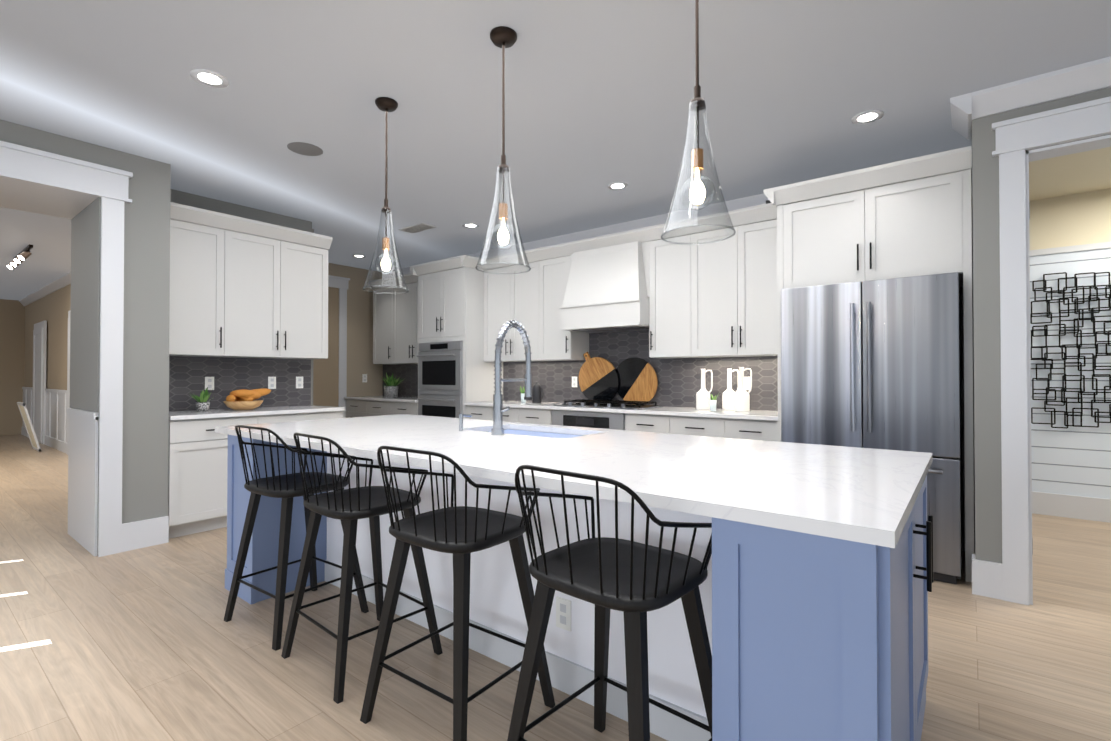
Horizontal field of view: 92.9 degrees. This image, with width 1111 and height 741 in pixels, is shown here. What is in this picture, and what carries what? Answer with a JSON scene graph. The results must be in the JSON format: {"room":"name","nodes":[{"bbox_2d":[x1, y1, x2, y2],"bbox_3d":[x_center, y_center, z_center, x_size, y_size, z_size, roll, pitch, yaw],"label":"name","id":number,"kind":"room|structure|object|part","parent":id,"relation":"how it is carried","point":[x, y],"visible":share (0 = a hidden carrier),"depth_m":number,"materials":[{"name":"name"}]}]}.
{"room":"kitchen","nodes":[
{"label":"kitchen","id":0,"kind":"room"},
{"bbox_2d":[0,300,23,435],"bbox_3d":[-13.001,-0.085,8.393,0.150,2.750,6.450,0,-1,38],"label":"wall","id":1,"kind":"structure","parent":0,"point":[18,320],"depth_m":10.73,"materials":[{"name":"beige paint"}]},
{"bbox_2d":[24,284,70,389],"bbox_3d":[-7.699,-0.085,8.425,8.450,2.750,0.150,0,-1,38],"label":"wall","id":2,"kind":"structure","parent":0,"point":[53,308],"depth_m":9.11,"materials":[{"name":"beige paint"}]},
{"bbox_2d":[32,321,46,443],"bbox_3d":[-9.425,0.212,9.625,1.050,2.180,0.050,0,-1,38],"label":"closet door","id":3,"kind":"structure","parent":2,"relation":"in","point":[39,379],"depth_m":9.47,"materials":[{"name":"grey wood"}]},
{"bbox_2d":[19,272,70,451],"bbox_3d":[-7.727,-0.085,8.390,8.450,2.750,0.240,0,-1,38],"label":"trim","id":4,"kind":"structure","parent":2,"relation":"attached to","point":[55,398],"depth_m":8.95,"materials":[{"name":"grey wood"}]},
{"bbox_2d":[67,310,70,454],"bbox_3d":[-7.046,0.183,7.755,1.100,2.200,0.052,0,-1,38],"label":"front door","id":5,"kind":"structure","parent":2,"relation":"in","point":[68,380],"depth_m":7.97,"materials":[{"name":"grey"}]},
{"bbox_2d":[0,119,311,555],"bbox_3d":[-4.560,-0.146,2.303,0.850,2.750,7.300,0,-1,38],"label":"wall","id":6,"kind":"structure","parent":0,"point":[152,195],"depth_m":3.73,"materials":[{"name":"grey paint"}]},
{"bbox_2d":[0,141,132,556],"bbox_3d":[-3.927,-0.068,3.076,0.890,2.610,2.120,0,-1,38],"label":"door frame","id":7,"kind":"structure","parent":6,"relation":"attached to","point":[88,199],"depth_m":3.57,"materials":[{"name":"grey wood"}]},
{"bbox_2d":[63,404,98,555],"bbox_3d":[-3.402,0.764,3.785,0.830,0.960,0.025,0,-1,38],"label":"wainscoting","id":8,"kind":"structure","parent":6,"relation":"attached to","point":[83,480],"depth_m":3.74,"materials":[{"name":"grey wood"}]},
{"bbox_2d":[169,202,235,357],"bbox_3d":[-2.991,-0.701,4.318,0.328,1.160,0.509,0,-1,38],"label":"upper cabinet","id":9,"kind":"object","parent":6,"relation":"attached to","point":[202,324],"depth_m":4.25,"materials":[{"name":"grey wood"}]},
{"bbox_2d":[205,377,213,389],"bbox_3d":[-2.993,0.112,4.567,0.006,0.115,0.070,0,-1,38],"label":"outlet","id":10,"kind":"object","parent":6,"relation":"attached to","point":[209,382],"depth_m":4.56,"materials":[{"name":"white plastic"}]},
{"bbox_2d":[169,356,310,410],"bbox_3d":[-2.861,0.101,4.743,0.003,0.476,1.350,0,-1,38],"label":"backsplash","id":11,"kind":"structure","parent":6,"relation":"attached to","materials":[{"name":"tile"}]},
{"bbox_2d":[268,377,275,388],"bbox_3d":[-2.672,0.116,4.976,0.006,0.115,0.070,0,-1,38],"label":"outlet","id":12,"kind":"object","parent":6,"relation":"attached to","point":[271,380],"depth_m":4.97,"materials":[{"name":"white plastic"}]},
{"bbox_2d":[236,218,331,361],"bbox_3d":[-2.610,-0.696,4.802,0.328,1.160,0.960,0,-1,38],"label":"upper cabinet","id":13,"kind":"object","parent":6,"relation":"attached to","point":[248,304],"depth_m":4.73,"materials":[{"name":"grey wood"}]},
{"bbox_2d":[296,377,302,387],"bbox_3d":[-2.511,0.118,5.180,0.006,0.115,0.070,0,-1,38],"label":"outlet","id":14,"kind":"object","parent":6,"relation":"attached to","point":[299,380],"depth_m":5.18,"materials":[{"name":"white plastic"}]},
{"bbox_2d":[311,229,313,404],"bbox_3d":[-3.148,-0.110,5.937,1.420,2.750,0.180,0,-1,38],"label":"wall","id":15,"kind":"structure","parent":0,"point":[312,229],"depth_m":5.54,"materials":[{"name":"beige paint"}]},
{"bbox_2d":[328,263,382,396],"bbox_3d":[-3.499,-0.101,6.810,0.150,2.750,2.800,0,-1,38],"label":"wall","id":16,"kind":"structure","parent":0,"point":[359,331],"depth_m":7.58,"materials":[{"name":"beige paint"}]},
{"bbox_2d":[313,275,349,417],"bbox_3d":[-3.278,-0.012,6.941,0.036,2.575,1.220,0,-1,38],"label":"door frame","id":17,"kind":"structure","parent":16,"relation":"attached to","point":[330,380],"depth_m":7.27,"materials":[{"name":"grey"}]},
{"bbox_2d":[362,374,366,381],"bbox_3d":[-2.755,0.112,7.622,0.006,0.120,0.075,0,-1,38],"label":"outlet","id":18,"kind":"object","parent":16,"relation":"attached to","point":[364,377],"visible":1,"depth_m":7.62,"materials":[{"name":"white plastic"}]},
{"bbox_2d":[0,434,1110,740],"bbox_3d":[-3.052,1.275,4.411,20.700,0.050,12.500,0,-1,38],"label":"floor","id":19,"kind":"structure","parent":0,"point":[148,644],"depth_m":2.26,"materials":[{"name":"brown wood"}]},
{"bbox_2d":[0,559,51,651],"bbox_3d":[-3.384,1.231,2.656,2.108,0.001,1.130,0,-1,38],"label":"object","id":20,"kind":"object","parent":19,"relation":"on","point":[24,645],"visible":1,"depth_m":2.38,"materials":[{"name":"white"}]},
{"bbox_2d":[17,402,40,451],"bbox_3d":[-8.451,0.898,8.469,0.600,0.800,0.024,0,13,38],"label":"framed art","id":21,"kind":"object","parent":19,"relation":"on","point":[28,426],"visible":1,"depth_m":8.43,"materials":[{"name":"grey wood"}]},
{"bbox_2d":[168,414,267,538],"bbox_3d":[-2.836,0.808,4.281,0.598,0.882,0.665,0,-1,38],"label":"base cabinet","id":22,"kind":"object","parent":19,"relation":"on","point":[197,462],"depth_m":3.99,"materials":[{"name":"grey wood"}]},
{"bbox_2d":[169,406,343,421],"bbox_3d":[-2.614,0.353,4.546,0.626,0.031,1.350,0,-1,38],"label":"countertop","id":23,"kind":"structure","parent":22,"relation":"on","point":[174,415],"depth_m":4.31,"materials":[{"name":"white stone"}]},
{"bbox_2d":[191,387,212,410],"bbox_3d":[-2.906,0.234,4.340,0.167,0.201,0.200,0,-1,38],"label":"potted plant","id":24,"kind":"object","parent":23,"relation":"on","point":[202,404],"visible":1,"depth_m":4.32,"materials":[{"name":"plant"}]},
{"bbox_2d":[223,388,270,409],"bbox_3d":[-2.636,0.247,4.546,0.300,0.180,0.390,0,-1,38],"label":"bread bowl","id":25,"kind":"object","parent":23,"relation":"on","point":[242,399],"visible":1,"depth_m":4.45,"materials":[{"name":"brown wood"}]},
{"bbox_2d":[224,425,368,650],"bbox_3d":[-1.297,0.747,2.652,0.508,0.971,0.478,0,-1,35],"label":"bar stool","id":26,"kind":"object","parent":19,"relation":"on","point":[287,488],"visible":0.75,"depth_m":2.57,"materials":[{"name":"black wood"}]},
{"bbox_2d":[268,410,343,422],"bbox_3d":[-2.456,0.813,4.765,0.598,0.882,0.805,0,-1,38],"label":"base cabinet","id":27,"kind":"object","parent":19,"relation":"on","point":[332,414],"depth_m":4.60,"materials":[{"name":"grey wood"}]},
{"bbox_2d":[344,398,367,417],"bbox_3d":[-2.519,0.839,7.426,0.580,0.882,0.598,0,-1,38],"label":"base cabinet","id":28,"kind":"object","parent":19,"relation":"on","point":[354,408],"depth_m":7.20,"materials":[{"name":"grey wood"}]},
{"bbox_2d":[281,432,442,703],"bbox_3d":[-0.836,0.743,2.284,0.508,0.971,0.478,0,-1,41],"label":"bar stool","id":29,"kind":"object","parent":19,"relation":"on","point":[350,507],"visible":0.94,"depth_m":2.25,"materials":[{"name":"black wood"}]},
{"bbox_2d":[368,402,391,415],"bbox_3d":[-2.126,0.836,7.117,0.540,0.882,0.598,0,-1,38],"label":"base cabinet","id":30,"kind":"object","parent":19,"relation":"on","point":[374,408],"depth_m":6.87,"materials":[{"name":"grey wood"}]},
{"bbox_2d":[356,394,411,401],"bbox_3d":[-2.132,0.378,7.106,1.619,0.031,0.631,0,-1,38],"label":"countertop","id":31,"kind":"structure","parent":30,"relation":"on","point":[381,398],"depth_m":6.93,"materials":[{"name":"white stone"}]},
{"bbox_2d":[381,373,402,396],"bbox_3d":[-2.216,0.190,7.197,0.316,0.345,0.392,0,-1,38],"label":"potted plant","id":32,"kind":"object","parent":31,"relation":"on","point":[391,388],"visible":1,"depth_m":7.13,"materials":[{"name":"green plant"}]},
{"bbox_2d":[392,402,411,414],"bbox_3d":[-1.722,0.833,6.801,0.604,0.882,0.598,0,-1,38],"label":"base cabinet","id":33,"kind":"object","parent":19,"relation":"on","point":[397,407],"depth_m":6.58,"materials":[{"name":"grey wood"}]},
{"bbox_2d":[360,446,554,740],"bbox_3d":[-0.344,0.739,1.890,0.508,0.971,0.478,0,-1,36],"label":"bar stool","id":34,"kind":"object","parent":19,"relation":"on","point":[461,533],"visible":0.96,"depth_m":1.82,"materials":[{"name":"black wood"}]},
{"bbox_2d":[412,255,503,414],"bbox_3d":[-1.157,0.004,6.344,0.850,2.530,0.631,0,-1,38],"label":"tall cabinet","id":35,"kind":"object","parent":19,"relation":"on","point":[448,294],"depth_m":6.05,"materials":[{"name":"grey wood"}]},
{"bbox_2d":[416,338,463,417],"bbox_3d":[-1.243,0.248,6.231,0.810,1.160,0.355,0,-1,38],"label":"double oven","id":36,"kind":"object","parent":35,"relation":"in","point":[439,365],"depth_m":6.07,"materials":[{"name":"grey metal"}]},
{"bbox_2d":[464,406,492,420],"bbox_3d":[-0.629,0.824,5.934,0.465,0.882,0.610,0,-1,38],"label":"base cabinet","id":37,"kind":"object","parent":19,"relation":"on","point":[477,412],"depth_m":5.72,"materials":[{"name":"grey wood"}]},
{"bbox_2d":[503,406,515,421],"bbox_3d":[-0.344,0.822,5.711,0.380,0.882,0.610,0,-1,38],"label":"base cabinet","id":38,"kind":"object","parent":19,"relation":"on","point":[509,415],"depth_m":5.43,"materials":[{"name":"grey wood"}]},
{"bbox_2d":[516,410,551,424],"bbox_3d":[-0.050,0.820,5.480,0.486,0.882,0.610,0,-1,38],"label":"base cabinet","id":39,"kind":"object","parent":19,"relation":"on","point":[522,416],"depth_m":5.23,"materials":[{"name":"grey wood"}]},
{"bbox_2d":[225,436,933,740],"bbox_3d":[-0.218,0.790,2.494,3.262,0.882,1.256,0,-1,38],"label":"kitchen island","id":40,"kind":"object","parent":19,"relation":"on","point":[815,586],"depth_m":1.67,"materials":[{"name":"blue wood"}]},
{"bbox_2d":[215,414,932,551],"bbox_3d":[-0.262,0.333,2.508,3.290,0.031,1.280,0,-1,38],"label":"island countertop","id":41,"kind":"structure","parent":40,"relation":"on","point":[853,495],"depth_m":1.72,"materials":[{"name":"white stone"}]},
{"bbox_2d":[459,414,470,431],"bbox_3d":[-0.480,0.274,2.807,0.021,0.091,0.082,0,-1,38],"label":"faucet","id":42,"kind":"object","parent":41,"relation":"on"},
{"bbox_2d":[487,320,531,435],"bbox_3d":[-0.218,0.032,2.704,0.064,0.573,0.282,0,-1,38],"label":"faucet","id":43,"kind":"object","parent":41,"relation":"on","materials":[{"name":"silver metal"}]},
{"bbox_2d":[475,428,590,439],"bbox_3d":[-0.126,0.457,2.819,0.745,0.235,0.424,0,-1,38],"label":"sink","id":44,"kind":"object","parent":41,"relation":"in","point":[518,431],"depth_m":2.96,"materials":[{"name":"silver metal"}]},
{"bbox_2d":[552,410,623,429],"bbox_3d":[0.462,0.816,5.077,0.817,0.882,0.610,0,-1,38],"label":"base cabinet","id":45,"kind":"object","parent":19,"relation":"on","point":[575,418],"depth_m":4.83,"materials":[{"name":"grey wood"}]},
{"bbox_2d":[552,410,624,429],"bbox_3d":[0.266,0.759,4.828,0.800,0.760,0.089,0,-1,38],"label":"oven","id":46,"kind":"object","parent":45,"relation":"in","point":[602,419],"depth_m":4.80,"materials":[{"name":"silver metal"}]},
{"bbox_2d":[507,465,711,740],"bbox_3d":[0.172,0.735,1.479,0.508,0.971,0.478,-1,-1,42],"label":"bar stool","id":47,"kind":"object","parent":19,"relation":"on","point":[634,582],"visible":0.85,"depth_m":1.46,"materials":[{"name":"black wood"}]},
{"bbox_2d":[624,414,675,433],"bbox_3d":[0.974,0.812,4.675,0.486,0.882,0.610,0,-1,38],"label":"base cabinet","id":48,"kind":"object","parent":19,"relation":"on","point":[657,423],"depth_m":4.44,"materials":[{"name":"grey wood"}]},
{"bbox_2d":[464,398,780,421],"bbox_3d":[0.487,0.358,5.049,3.320,0.031,0.631,0,-1,38],"label":"countertop","id":49,"kind":"structure","parent":48,"relation":"on","point":[600,407],"depth_m":4.60,"materials":[{"name":"white stone"}]},
{"bbox_2d":[519,386,525,402],"bbox_3d":[-0.338,0.253,5.736,0.113,0.190,0.124,0,-1,38],"label":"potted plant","id":50,"kind":"object","parent":49,"relation":"on","point":[522,396],"visible":0.81,"depth_m":5.70,"materials":[{"name":"white"}]},
{"bbox_2d":[532,382,543,402],"bbox_3d":[-0.183,0.235,5.626,0.148,0.225,0.102,0,-1,38],"label":"canister","id":51,"kind":"object","parent":49,"relation":"on","point":[536,392],"visible":1,"depth_m":5.60,"materials":[{"name":"black plastic"}]},
{"bbox_2d":[579,352,618,399],"bbox_3d":[0.422,0.069,5.391,0.480,0.555,0.020,-32,-12,37],"label":"round cutting board","id":52,"kind":"object","parent":49,"relation":"on","point":[598,378],"visible":0.85,"depth_m":5.37,"materials":[{"name":"brown wood"}]},
{"bbox_2d":[554,399,661,409],"bbox_3d":[0.486,0.316,4.992,0.900,0.052,0.470,0,-1,38],"label":"cooktop","id":53,"kind":"object","parent":49,"relation":"in","point":[590,403],"depth_m":4.89,"materials":[{"name":"silver metal"}]},
{"bbox_2d":[616,357,657,404],"bbox_3d":[0.779,0.106,5.148,0.470,0.470,0.018,0,7,38],"label":"round cutting board","id":54,"kind":"object","parent":49,"relation":"on","point":[638,380],"visible":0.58,"depth_m":5.13,"materials":[{"name":"black wood"}]},
{"bbox_2d":[696,369,712,409],"bbox_3d":[1.282,0.160,4.552,0.136,0.352,0.120,0,-1,38],"label":"ceramic jug","id":55,"kind":"object","parent":49,"relation":"on","point":[702,399],"visible":1,"depth_m":4.52,"materials":[{"name":"white ceramic"}]},
{"bbox_2d":[707,393,718,410],"bbox_3d":[1.309,0.253,4.397,0.131,0.164,0.105,0,-1,38],"label":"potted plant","id":56,"kind":"object","parent":49,"relation":"on","point":[712,402],"visible":1,"depth_m":4.37,"materials":[{"name":"white"}]},
{"bbox_2d":[722,369,738,409],"bbox_3d":[1.488,0.160,4.492,0.134,0.352,0.120,0,-1,38],"label":"ceramic jug","id":57,"kind":"object","parent":49,"relation":"on","point":[728,398],"visible":0.9,"depth_m":4.47,"materials":[{"name":"white ceramic"}]},
{"bbox_2d":[734,367,751,411],"bbox_3d":[1.532,0.153,4.318,0.141,0.363,0.124,0,-1,38],"label":"ceramic jug","id":58,"kind":"object","parent":49,"relation":"on","point":[741,399],"visible":1,"depth_m":4.29,"materials":[{"name":"white ceramic"}]},
{"bbox_2d":[676,418,723,437],"bbox_3d":[1.299,0.809,4.420,0.460,0.882,0.610,0,-1,38],"label":"base cabinet","id":59,"kind":"object","parent":19,"relation":"on","point":[711,427],"depth_m":4.17,"materials":[{"name":"grey wood"}]},
{"bbox_2d":[724,418,780,441],"bbox_3d":[1.616,0.807,4.171,0.464,0.882,0.610,0,-1,38],"label":"base cabinet","id":60,"kind":"object","parent":19,"relation":"on","point":[738,428],"depth_m":3.92,"materials":[{"name":"grey wood"}]},
{"bbox_2d":[781,272,962,583],"bbox_3d":[2.141,0.342,3.585,0.970,1.800,0.837,0,-1,38],"label":"refrigerator","id":61,"kind":"object","parent":19,"relation":"on","point":[874,364],"visible":0.62,"depth_m":3.23,"materials":[{"name":"silver metal"}]},
{"bbox_2d":[0,0,1110,299],"bbox_3d":[-3.485,-1.545,3.889,20.700,0.080,11.100,0,-1,38],"label":"ceiling","id":62,"kind":"structure","parent":0,"point":[598,96],"depth_m":2.93,"materials":[{"name":"grey paint"}]},
{"bbox_2d":[6,244,32,269],"bbox_3d":[-6.668,-1.389,6.553,1.200,0.178,0.124,0,-1,38],"label":"track light","id":63,"kind":"object","parent":62,"relation":"attached to","point":[22,255],"visible":1,"depth_m":6.39,"materials":[{"name":"brown metal"}]},
{"bbox_2d":[190,69,228,87],"bbox_3d":[-1.794,-1.514,2.738,0.170,0.006,0.170,0,-1,38],"label":"recessed light","id":64,"kind":"object","parent":62,"relation":"in","point":[205,77],"visible":1,"depth_m":2.74,"materials":[{"name":"white plastic"}]},
{"bbox_2d":[287,142,322,155],"bbox_3d":[-1.705,-1.506,3.596,0.224,0.004,0.224,0,-1,38],"label":"ceiling speaker","id":65,"kind":"object","parent":62,"relation":"attached to","point":[303,148],"visible":1,"depth_m":3.59,"materials":[{"name":"grey"}]},
{"bbox_2d":[352,254,365,257],"bbox_3d":[-2.531,-1.473,6.801,0.170,0.006,0.170,0,-1,38],"label":"recessed light","id":66,"kind":"object","parent":62,"relation":"in","point":[359,256],"visible":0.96,"depth_m":6.81,"materials":[{"name":"white plastic"}]},
{"bbox_2d":[362,97,408,293],"bbox_3d":[-0.954,-0.981,2.976,0.250,1.065,0.250,0,-1,38],"label":"pendant light","id":67,"kind":"object","parent":62,"relation":"hanging from","point":[386,105],"visible":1,"depth_m":2.97,"materials":[{"name":"clear glass"}]},
{"bbox_3d":[-0.954,-0.612,2.972,0.116,0.141,0.114,0,-1,38],"label":"bulb","id":68,"kind":"part","parent":67,"relation":"part of","materials":[{"name":"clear glass"}]},
{"bbox_2d":[398,223,435,233],"bbox_3d":[-1.444,-1.483,5.515,0.400,0.010,0.180,0,-1,38],"label":"ceiling vent","id":69,"kind":"object","parent":62,"relation":"in","point":[416,228],"visible":1,"depth_m":5.49,"materials":[{"name":"grey metal"}]},
{"bbox_2d":[462,223,478,227],"bbox_3d":[-0.870,-1.487,5.420,0.170,0.006,0.170,0,-1,38],"label":"recessed light","id":70,"kind":"object","parent":62,"relation":"in","point":[469,225],"visible":1,"depth_m":5.41,"materials":[{"name":"white plastic"}]},
{"bbox_2d":[475,26,530,274],"bbox_3d":[-0.235,-0.987,2.386,0.250,1.065,0.250,0,-1,38],"label":"pendant light","id":71,"kind":"object","parent":62,"relation":"hanging from","point":[503,37],"visible":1,"depth_m":2.38,"materials":[{"name":"clear glass"}]},
{"bbox_3d":[-0.235,-0.618,2.382,0.116,0.141,0.114,0,-1,38],"label":"bulb","id":72,"kind":"part","parent":71,"relation":"part of","materials":[{"name":"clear glass"}]},
{"bbox_2d":[607,182,627,189],"bbox_3d":[0.505,-1.498,4.289,0.170,0.006,0.170,0,-1,38],"label":"recessed light","id":73,"kind":"object","parent":62,"relation":"in","point":[617,186],"visible":1,"depth_m":4.29,"materials":[{"name":"white plastic"}]},
{"bbox_2d":[661,0,735,244],"bbox_3d":[0.488,-0.993,1.818,0.250,1.065,0.250,0,-1,38],"label":"pendant light","id":74,"kind":"object","parent":62,"relation":"hanging from","point":[697,195],"visible":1,"depth_m":1.81,"materials":[{"name":"clear glass"}]},
{"bbox_3d":[0.488,-0.624,1.814,0.116,0.141,0.114,0,-1,38],"label":"bulb","id":75,"kind":"part","parent":74,"relation":"part of","materials":[{"name":"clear glass"}]},
{"bbox_2d":[851,110,883,124],"bbox_3d":[1.860,-1.510,3.148,0.170,0.006,0.170,0,-1,38],"label":"recessed light","id":76,"kind":"object","parent":62,"relation":"in","point":[867,117],"visible":1,"depth_m":3.15,"materials":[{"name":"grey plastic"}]},
{"bbox_2d":[383,193,974,552],"bbox_3d":[0.124,-0.111,5.838,7.050,2.750,0.153,0,-1,38],"label":"wall","id":77,"kind":"structure","parent":0,"point":[747,202],"depth_m":4.96,"materials":[{"name":"grey"}]},
{"bbox_2d":[372,278,395,365],"bbox_3d":[-2.272,-0.670,7.419,0.515,1.160,0.328,0,-1,38],"label":"upper cabinet","id":78,"kind":"object","parent":77,"relation":"attached to","point":[384,304],"depth_m":7.28,"materials":[{"name":"grey wood"}]},
{"bbox_2d":[396,274,415,365],"bbox_3d":[-1.782,-0.674,7.035,0.969,1.160,0.328,0,-1,38],"label":"upper cabinet","id":79,"kind":"object","parent":77,"relation":"attached to","point":[403,300],"depth_m":7.01,"materials":[{"name":"grey wood"}]},
{"bbox_2d":[484,247,543,361],"bbox_3d":[-0.375,-0.685,5.929,0.890,1.160,0.328,0,-1,38],"label":"upper cabinet","id":80,"kind":"object","parent":77,"relation":"attached to","point":[512,295],"depth_m":5.78,"materials":[{"name":"grey wood"}]},
{"bbox_2d":[544,242,591,361],"bbox_3d":[0.068,-0.688,5.581,0.474,1.160,0.328,0,-1,38],"label":"upper cabinet","id":81,"kind":"object","parent":77,"relation":"attached to","point":[559,345],"depth_m":5.44,"materials":[{"name":"grey wood"}]},
{"bbox_2d":[572,377,576,386],"bbox_3d":[0.204,0.123,5.670,0.070,0.115,0.007,0,-1,38],"label":"outlet","id":82,"kind":"object","parent":77,"relation":"attached to","point":[574,379],"depth_m":5.67,"materials":[{"name":"white plastic"}]},
{"bbox_2d":[383,330,777,410],"bbox_3d":[-0.292,-0.076,6.068,5.800,0.856,0.003,0,-1,38],"label":"backsplash","id":83,"kind":"structure","parent":77,"relation":"attached to","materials":[{"name":"tile"}]},
{"bbox_2d":[560,294,647,333],"bbox_3d":[0.548,-0.521,5.095,0.880,0.225,0.496,0,-1,38],"label":"range hood","id":84,"kind":"object","parent":77,"relation":"attached to","point":[609,315],"depth_m":4.88,"materials":[{"name":"grey wood"}]},
{"bbox_2d":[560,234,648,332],"bbox_3d":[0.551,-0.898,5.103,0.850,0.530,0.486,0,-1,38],"label":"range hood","id":85,"kind":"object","parent":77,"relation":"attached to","point":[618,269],"depth_m":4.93,"materials":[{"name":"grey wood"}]},
{"bbox_2d":[572,227,647,245],"bbox_3d":[0.600,-0.968,5.166,0.880,0.610,0.328,0,-1,38],"label":"crown molding","id":86,"kind":"structure","parent":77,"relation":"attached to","point":[632,233],"depth_m":4.93,"materials":[{"name":"grey wood"}]},
{"bbox_2d":[648,218,699,361],"bbox_3d":[1.126,-0.697,4.750,0.458,1.160,0.328,0,-1,38],"label":"upper cabinet","id":87,"kind":"object","parent":77,"relation":"attached to","point":[676,316],"depth_m":4.62,"materials":[{"name":"grey wood"}]},
{"bbox_2d":[700,202,780,357],"bbox_3d":[1.549,-0.700,4.418,0.856,1.160,0.328,0,-1,38],"label":"upper cabinet","id":88,"kind":"object","parent":77,"relation":"attached to","point":[740,296],"depth_m":4.25,"materials":[{"name":"grey wood"}]},
{"bbox_2d":[744,377,749,389],"bbox_3d":[1.643,0.111,4.540,0.070,0.115,0.007,0,-1,38],"label":"outlet","id":89,"kind":"object","parent":77,"relation":"attached to","point":[746,383],"depth_m":4.53,"materials":[{"name":"white plastic"}]},
{"bbox_2d":[780,150,967,293],"bbox_3d":[2.213,-0.930,3.690,1.010,0.715,0.656,0,-1,38],"label":"upper cabinet","id":90,"kind":"object","parent":77,"relation":"attached to","point":[910,218],"depth_m":3.38,"materials":[{"name":"grey wood"}]},
{"bbox_2d":[972,87,1110,563],"bbox_3d":[4.417,-0.155,1.387,5.200,2.750,0.150,0,-1,38],"label":"wall","id":91,"kind":"structure","parent":0,"point":[986,363],"depth_m":2.88,"materials":[{"name":"grey paint"}]},
{"bbox_2d":[950,56,1110,139],"bbox_3d":[4.396,-1.472,1.451,5.295,0.114,0.395,0,-1,38],"label":"crown molding","id":92,"kind":"structure","parent":91,"relation":"attached to","point":[1083,78],"depth_m":2.75,"materials":[{"name":"grey wood"}]},
{"bbox_2d":[992,96,1110,604],"bbox_3d":[2.938,-0.056,2.523,1.300,2.575,0.190,0,-1,38],"label":"door frame","id":93,"kind":"structure","parent":91,"relation":"attached to","point":[1015,138],"depth_m":2.80,"materials":[{"name":"grey wood"}]},
{"bbox_2d":[1029,189,1110,498],"bbox_3d":[6.043,-0.136,3.279,4.980,2.750,0.165,0,-1,38],"label":"wall","id":94,"kind":"structure","parent":0,"point":[1070,235],"depth_m":4.49,"materials":[{"name":"beige"}]},
{"bbox_2d":[1030,272,1110,428],"bbox_3d":[4.773,-0.175,4.148,1.577,1.328,0.038,0,-1,38],"label":"wall art","id":95,"kind":"object","parent":94,"relation":"attached to","point":[1075,310],"visible":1,"depth_m":4.45,"materials":[{"name":"black metal"}]},
{"bbox_2d":[1032,491,1110,522],"bbox_3d":[5.996,1.143,3.207,4.980,0.190,0.016,0,-1,38],"label":"baseboard","id":96,"kind":"structure","parent":94,"relation":"attached to","point":[1060,505],"depth_m":4.47,"materials":[{"name":"grey wood"}]}
]}

